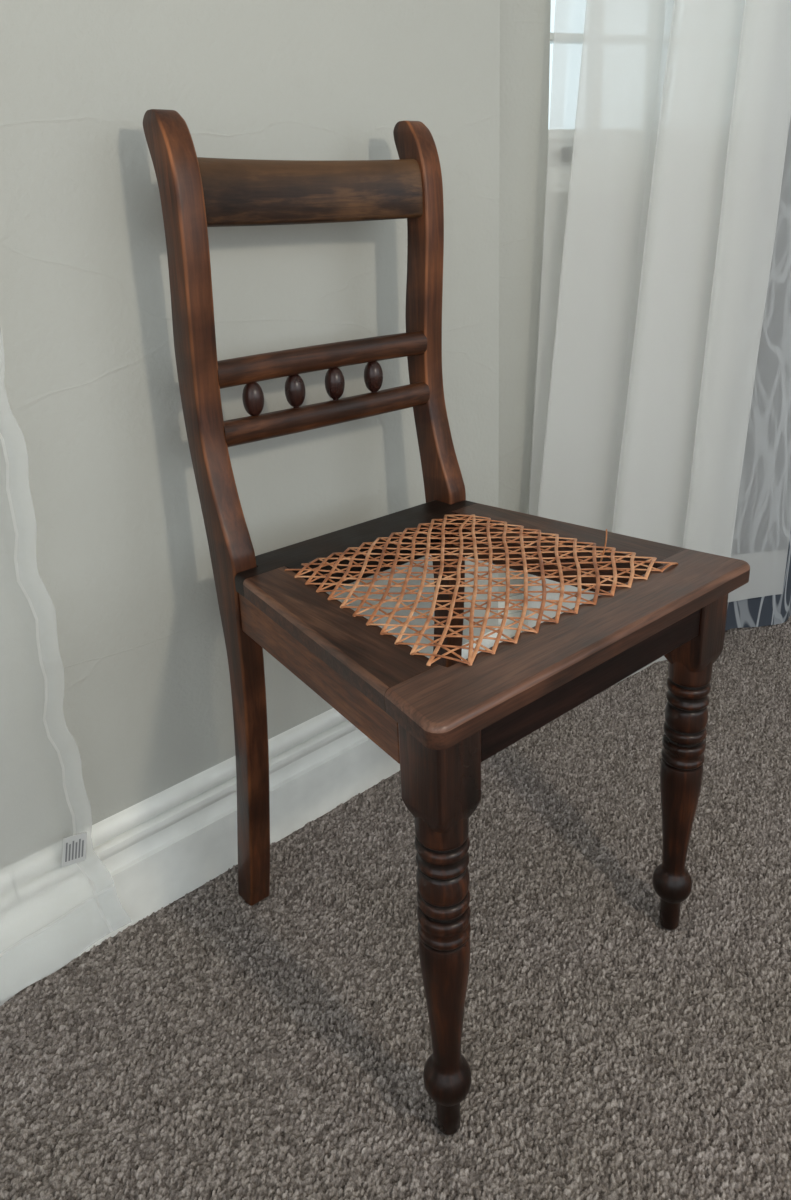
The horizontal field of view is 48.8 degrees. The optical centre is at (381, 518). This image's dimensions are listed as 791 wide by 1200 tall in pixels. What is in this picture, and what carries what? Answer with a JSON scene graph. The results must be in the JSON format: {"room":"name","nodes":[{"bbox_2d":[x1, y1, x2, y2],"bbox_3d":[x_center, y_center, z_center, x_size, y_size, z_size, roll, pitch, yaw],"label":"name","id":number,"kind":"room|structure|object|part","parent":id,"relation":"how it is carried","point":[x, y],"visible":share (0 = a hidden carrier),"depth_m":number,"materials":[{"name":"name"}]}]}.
{"room":"living room","nodes":[
{"label":"living room","id":0,"kind":"room"},
{"bbox_2d":[0,0,499,869],"bbox_3d":[-0.938,-0.533,0.305,2.810,2.570,0.130,-18,25,-38],"label":"wall","id":1,"kind":"structure","parent":0,"point":[115,686],"depth_m":1.00,"materials":[{"name":"paint"}]},
{"bbox_2d":[0,628,502,1000],"bbox_3d":[-0.843,0.606,0.643,2.810,0.158,0.020,-18,25,-38],"label":"baseboard","id":2,"kind":"structure","parent":1,"relation":"attached to","point":[144,857],"depth_m":1.10,"materials":[{"name":"white paint"}]},
{"bbox_2d":[61,832,86,867],"bbox_3d":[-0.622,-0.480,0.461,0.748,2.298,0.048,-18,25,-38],"label":"label","id":3,"kind":"object","parent":2,"relation":"attached to","point":[74,847],"visible":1,"depth_m":0.99,"materials":[{"name":"paper"}]},
{"bbox_2d":[65,839,83,861],"bbox_3d":[-0.350,0.377,0.992,0.025,0.028,0.001,-18,25,-38],"label":"print","id":4,"kind":"object","parent":3,"relation":"attached to","point":[79,839],"depth_m":0.99},
{"bbox_2d":[0,615,790,1199],"bbox_3d":[0.732,0.659,0.534,5.000,0.010,4.100,-18,25,-38],"label":"floor","id":5,"kind":"structure","parent":0,"point":[217,1045],"depth_m":0.96,"materials":[{"name":"carpet"}]},
{"bbox_2d":[143,109,749,1134],"bbox_3d":[0.066,0.055,0.930,0.451,0.930,0.455,-17,24,-37],"label":"dining chair","id":6,"kind":"object","parent":5,"relation":"on","point":[440,716],"visible":1,"depth_m":0.89,"materials":[{"name":"brown wood"}]},
{"bbox_3d":[-0.174,0.052,0.968,0.030,0.929,0.090,-17,24,-37],"label":"post","id":7,"kind":"part","parent":6,"relation":"part of","materials":[{"name":"brown wood"}]},
{"bbox_3d":[-0.075,-0.355,0.946,0.295,0.066,0.037,-17,24,-37],"label":"crest rail","id":8,"kind":"part","parent":6,"relation":"part of","materials":[{"name":"brown wood"}]},
{"bbox_3d":[-0.066,-0.186,1.002,0.295,0.029,0.030,-17,24,-37],"label":"rail","id":9,"kind":"part","parent":6,"relation":"part of","materials":[{"name":"brown wood"}]},
{"bbox_3d":[-0.061,-0.124,1.021,0.295,0.032,0.030,-17,24,-37],"label":"rail","id":10,"kind":"part","parent":6,"relation":"part of","materials":[{"name":"brown wood"}]},
{"bbox_3d":[0.071,-0.025,1.159,0.030,0.929,0.090,-17,24,-37],"label":"post","id":11,"kind":"part","parent":6,"relation":"part of","materials":[{"name":"brown wood"}]},
{"bbox_3d":[0.055,0.367,0.759,0.048,0.454,0.048,-17,24,-37],"label":"leg","id":12,"kind":"part","parent":6,"relation":"part of","materials":[{"name":"brown wood"}]},
{"bbox_3d":[0.339,0.278,0.981,0.048,0.454,0.048,-17,24,-37],"label":"leg","id":13,"kind":"part","parent":6,"relation":"part of","materials":[{"name":"brown wood"}]},
{"bbox_2d":[498,0,568,598],"bbox_3d":[1.064,-1.066,1.596,2.260,2.570,0.140,-9,20,-18],"label":"wall","id":14,"kind":"structure","parent":0,"point":[532,220],"depth_m":1.42,"materials":[{"name":"paint"}]},
{"bbox_2d":[498,593,528,641],"bbox_3d":[1.168,0.077,1.921,2.200,0.158,0.020,-9,20,-18],"label":"baseboard","id":15,"kind":"structure","parent":14,"relation":"attached to","point":[501,604],"depth_m":1.60,"materials":[{"name":"white paint"}]},
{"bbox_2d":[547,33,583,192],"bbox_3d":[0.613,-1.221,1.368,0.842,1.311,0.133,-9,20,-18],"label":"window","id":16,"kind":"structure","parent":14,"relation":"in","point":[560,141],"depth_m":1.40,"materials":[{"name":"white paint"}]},
{"bbox_3d":[0.640,-0.606,1.580,0.841,0.009,0.133,-9,20,-18],"label":"sill","id":17,"kind":"part","parent":16,"relation":"part of","materials":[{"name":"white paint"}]},
{"bbox_3d":[0.619,-1.219,1.350,0.842,1.304,0.090,-9,20,-18],"label":"frame","id":18,"kind":"part","parent":16,"relation":"part of","materials":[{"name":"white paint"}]},
{"bbox_3d":[0.636,-0.661,1.538,0.818,0.053,0.043,-9,20,-18],"label":"rail","id":19,"kind":"part","parent":16,"relation":"part of","materials":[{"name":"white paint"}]},
{"bbox_2d":[522,0,790,684],"bbox_3d":[0.479,-0.812,1.284,0.576,2.298,0.096,-8,20,-16],"label":"sheer curtain","id":20,"kind":"object","parent":14,"relation":"hanging from","point":[668,422],"visible":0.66,"depth_m":1.41,"materials":[{"name":"white fabric"}]},
{"bbox_2d":[725,530,790,630],"bbox_3d":[0.806,-0.880,1.443,0.498,2.300,0.029,-10,20,-20],"label":"curtain","id":21,"kind":"object","parent":14,"relation":"hanging from","point":[772,609],"visible":0.09,"depth_m":1.77,"materials":[{"name":"grey fabric"}]}
]}

